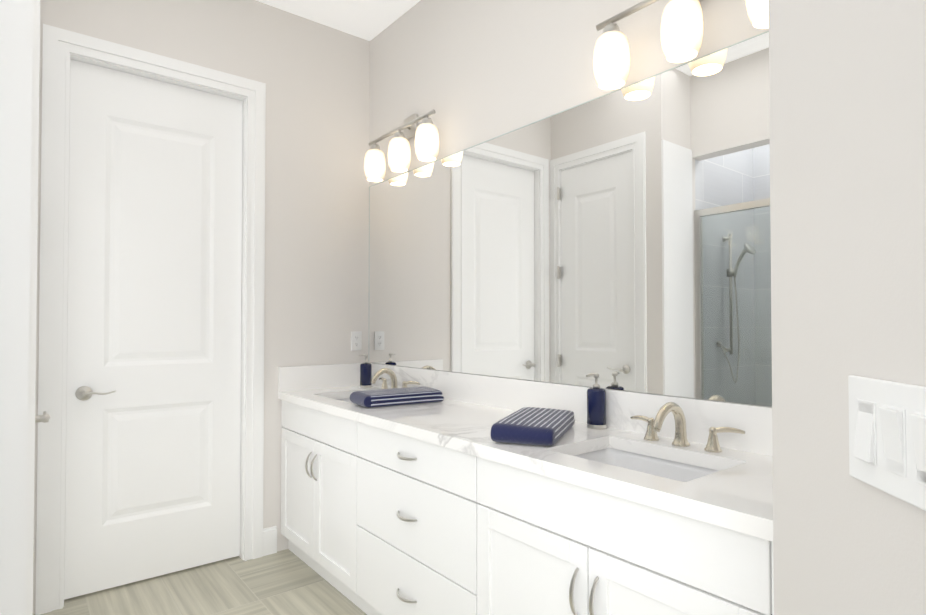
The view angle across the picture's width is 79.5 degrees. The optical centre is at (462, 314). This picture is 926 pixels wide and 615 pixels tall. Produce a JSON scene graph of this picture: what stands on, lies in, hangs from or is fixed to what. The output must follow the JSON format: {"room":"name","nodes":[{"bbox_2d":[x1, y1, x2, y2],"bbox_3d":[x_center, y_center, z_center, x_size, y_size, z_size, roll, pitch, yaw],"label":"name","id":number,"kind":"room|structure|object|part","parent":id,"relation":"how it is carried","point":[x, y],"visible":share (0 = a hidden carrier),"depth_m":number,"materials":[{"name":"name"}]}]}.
{"room":"bathroom","nodes":[
{"label":"bathroom","id":0,"kind":"room"},
{"bbox_2d":[33,549,366,614],"bbox_3d":[-0.407,1.310,0.785,3.600,0.100,4.902,1,-1,-39],"label":"floor","id":1,"kind":"structure","parent":0,"point":[286,582],"depth_m":2.57,"materials":[{"name":"tile"}]},
{"bbox_2d":[278,395,773,614],"bbox_3d":[0.026,0.866,2.188,0.576,0.835,2.656,1,-1,-39],"label":"bathroom vanity","id":2,"kind":"object","parent":1,"relation":"on","point":[647,504],"depth_m":1.73,"materials":[{"name":"white wood"}]},
{"bbox_2d":[278,387,772,534],"bbox_3d":[0.031,0.429,2.200,0.562,0.040,2.656,1,-1,-39],"label":"countertop","id":3,"kind":"structure","parent":2,"relation":"on","point":[741,493],"depth_m":1.60,"materials":[{"name":"white stone"}]},
{"bbox_2d":[326,395,351,402],"bbox_3d":[-0.538,0.530,2.884,0.376,0.163,0.510,1,-1,-39],"label":"sink","id":4,"kind":"object","parent":3,"relation":"in","point":[347,397],"depth_m":3.06,"materials":[{"name":"white ceramic"}]},
{"bbox_2d":[359,354,371,387],"bbox_3d":[-0.571,0.328,3.258,0.076,0.196,0.070,1,-1,-39],"label":"soap dispenser","id":5,"kind":"object","parent":3,"relation":"on","point":[365,374],"visible":1,"depth_m":3.23,"materials":[{"name":"blue glass"}]},
{"bbox_2d":[371,367,421,388],"bbox_3d":[-0.410,0.353,2.998,0.195,0.136,0.360,1,-1,-39],"label":"faucet","id":6,"kind":"object","parent":3,"relation":"on","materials":[{"name":"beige metal"}]},
{"bbox_2d":[350,386,443,407],"bbox_3d":[-0.307,0.383,2.610,0.407,0.062,0.180,1,-1,-33],"label":"towel","id":7,"kind":"object","parent":3,"relation":"on","point":[391,397],"visible":1,"depth_m":2.54,"materials":[{"name":"blue fabric"}]},
{"bbox_2d":[490,407,574,445],"bbox_3d":[0.246,0.371,1.880,0.200,0.062,0.407,0,-1,21],"label":"towel","id":8,"kind":"object","parent":3,"relation":"on","point":[537,426],"visible":0.98,"depth_m":1.73,"materials":[{"name":"blue fabric"}]},
{"bbox_2d":[586,373,606,428],"bbox_3d":[0.476,0.307,1.995,0.076,0.196,0.070,1,-1,-39],"label":"soap dispenser","id":9,"kind":"object","parent":3,"relation":"on","point":[596,406],"visible":1,"depth_m":1.97,"materials":[{"name":"blue glass"}]},
{"bbox_2d":[562,443,721,482],"bbox_3d":[0.504,0.508,1.579,0.376,0.163,0.510,1,-1,-39],"label":"sink","id":10,"kind":"object","parent":3,"relation":"in","point":[672,466],"depth_m":1.74,"materials":[{"name":"white ceramic"}]},
{"bbox_2d":[626,399,745,450],"bbox_3d":[0.632,0.331,1.693,0.195,0.136,0.360,1,-1,-39],"label":"faucet","id":11,"kind":"object","parent":3,"relation":"on","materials":[{"name":"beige metal"}]},
{"bbox_2d":[33,0,369,613],"bbox_3d":[-1.458,-0.207,2.799,2.160,3.000,0.115,1,-1,-39],"label":"wall","id":12,"kind":"structure","parent":0,"point":[314,76],"depth_m":3.13,"materials":[{"name":"white paint"}]},
{"bbox_2d":[35,24,265,614],"bbox_3d":[-1.491,0.015,2.756,0.968,2.555,0.134,1,-1,-39],"label":"door frame","id":13,"kind":"structure","parent":12,"relation":"attached to","point":[61,48],"depth_m":2.48,"materials":[{"name":"white paint"}]},
{"bbox_2d":[64,59,242,599],"bbox_3d":[-1.479,0.060,2.741,0.762,2.440,0.102,1,-1,-39],"label":"door","id":14,"kind":"structure","parent":12,"relation":"in","point":[153,427],"depth_m":2.72,"materials":[{"name":"white paint"}]},
{"bbox_3d":[-1.681,0.359,2.552,0.152,0.066,0.067,1,-1,-39],"label":"handle","id":15,"kind":"part","parent":14,"relation":"part of","materials":[{"name":"silver metal"}]},
{"bbox_2d":[263,526,276,555],"bbox_3d":[-0.407,1.189,0.787,1.859,0.142,4.302,1,-1,-39],"label":"baseboard","id":16,"kind":"structure","parent":12,"relation":"attached to","point":[269,540],"depth_m":3.02,"materials":[{"name":"white paint"}]},
{"bbox_2d":[278,363,361,390],"bbox_3d":[-0.799,0.358,3.225,0.542,0.135,0.020,1,-1,-39],"label":"backsplash","id":17,"kind":"structure","parent":12,"relation":"attached to","point":[332,375],"depth_m":3.19,"materials":[{"name":"white stone"}]},
{"bbox_2d":[351,331,361,350],"bbox_3d":[-0.643,0.159,3.364,0.070,0.115,0.008,1,-1,-39],"label":"electrical outlet plate","id":18,"kind":"object","parent":12,"relation":"attached to","point":[356,340],"visible":1,"depth_m":3.36,"materials":[{"name":"white plastic"}]},
{"bbox_2d":[256,0,419,40],"bbox_3d":[-0.407,-1.789,0.836,3.600,0.100,4.902,1,-1,-39],"label":"ceiling","id":19,"kind":"structure","parent":0,"point":[368,20],"depth_m":3.14,"materials":[{"name":"white paint"}]},
{"bbox_2d":[369,0,770,406],"bbox_3d":[0.298,-0.213,2.424,0.115,3.000,2.892,1,-1,-39],"label":"wall","id":20,"kind":"structure","parent":0,"point":[471,73],"depth_m":2.51,"materials":[{"name":"white paint"}]},
{"bbox_2d":[364,109,438,181],"bbox_3d":[-0.336,-0.935,3.018,0.147,0.307,0.649,1,-1,-39],"label":"sconce","id":21,"kind":"object","parent":20,"relation":"attached to","point":[425,133],"visible":0.98,"depth_m":2.96,"materials":[{"name":"white glass"}]},
{"bbox_3d":[-0.330,-0.990,3.024,0.098,0.086,0.640,1,-1,-39],"label":"arm","id":22,"kind":"part","parent":21,"relation":"part of"},
{"bbox_2d":[368,30,771,406],"bbox_3d":[0.251,-0.265,2.381,0.007,1.078,2.647,1,-1,-39],"label":"mirror","id":23,"kind":"object","parent":20,"relation":"attached to","point":[619,239],"visible":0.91,"depth_m":2.04,"materials":[{"name":"silver mirror"}]},
{"bbox_2d":[370,363,772,454],"bbox_3d":[0.243,0.344,2.371,0.020,0.135,2.656,1,-1,-39],"label":"backsplash","id":24,"kind":"structure","parent":20,"relation":"attached to","point":[491,391],"depth_m":2.11,"materials":[{"name":"white stone"}]},
{"bbox_2d":[593,0,658,89],"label":"sconce","id":25,"kind":"object","parent":20,"relation":"attached to","point":[611,55],"depth_m":1.89,"materials":[{"name":"white glass"}]},
{"bbox_3d":[0.693,-1.011,1.743,0.098,0.086,0.640,1,-1,-39],"label":"arm","id":26,"kind":"part","parent":25,"relation":"part of"},
{"bbox_2d":[660,0,703,62],"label":"sconce","id":27,"kind":"object","parent":20,"relation":"attached to","point":[681,30],"depth_m":1.68,"materials":[{"name":"white glass"}]},
{"bbox_2d":[745,0,768,28],"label":"sconce","id":28,"kind":"object","parent":20,"relation":"attached to","point":[757,10],"depth_m":1.52,"materials":[{"name":"white glass"}]},
{"bbox_2d":[768,0,925,614],"bbox_3d":[0.403,-0.258,-0.297,0.115,3.000,2.320,0,-1,6],"label":"wall","id":29,"kind":"structure","parent":0,"point":[847,99],"depth_m":0.67,"materials":[{"name":"white paint"}]},
{"bbox_2d":[848,375,925,510],"bbox_3d":[0.435,0.126,0.562,0.012,0.116,0.165,0,-1,6],"label":"switch plate","id":30,"kind":"object","parent":29,"relation":"attached to","point":[887,436],"visible":1,"depth_m":0.57,"materials":[{"name":"white plastic"}]},
{"bbox_3d":[-1.737,-0.222,1.875,0.430,3.000,0.980,1,-1,-39],"label":"wall","id":31,"kind":"structure","parent":0,"visible":0},
{"bbox_2d":[0,0,32,614],"bbox_3d":[-1.401,0.037,1.502,0.365,2.470,0.014,1,-1,-39],"label":"trim","id":32,"kind":"structure","parent":31,"relation":"attached to","point":[16,40],"depth_m":1.59,"materials":[{"name":"white paint"}]},
{"bbox_2d":[25,0,39,614],"bbox_3d":[-1.644,0.003,2.022,0.134,2.555,0.866,1,-1,-39],"label":"door frame","id":33,"kind":"structure","parent":31,"relation":"attached to","point":[32,312],"depth_m":1.72,"materials":[{"name":"white paint"}]},
{"bbox_2d":[33,69,49,563],"bbox_3d":[-1.601,0.049,2.063,0.102,2.440,0.671,1,-1,-39],"label":"closet door","id":34,"kind":"structure","parent":31,"relation":"in","point":[44,417],"depth_m":1.87,"materials":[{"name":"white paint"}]},
{"bbox_3d":[-1.813,0.000,2.312,0.071,2.070,0.018,1,-1,-39],"label":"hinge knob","id":35,"kind":"part","parent":34,"relation":"part of","materials":[{"name":"silver metal"}]},
{"bbox_3d":[-1.445,0.348,1.891,0.067,0.066,0.152,1,-1,-39],"label":"handle","id":36,"kind":"part","parent":34,"relation":"part of","materials":[{"name":"silver metal"}]}
]}

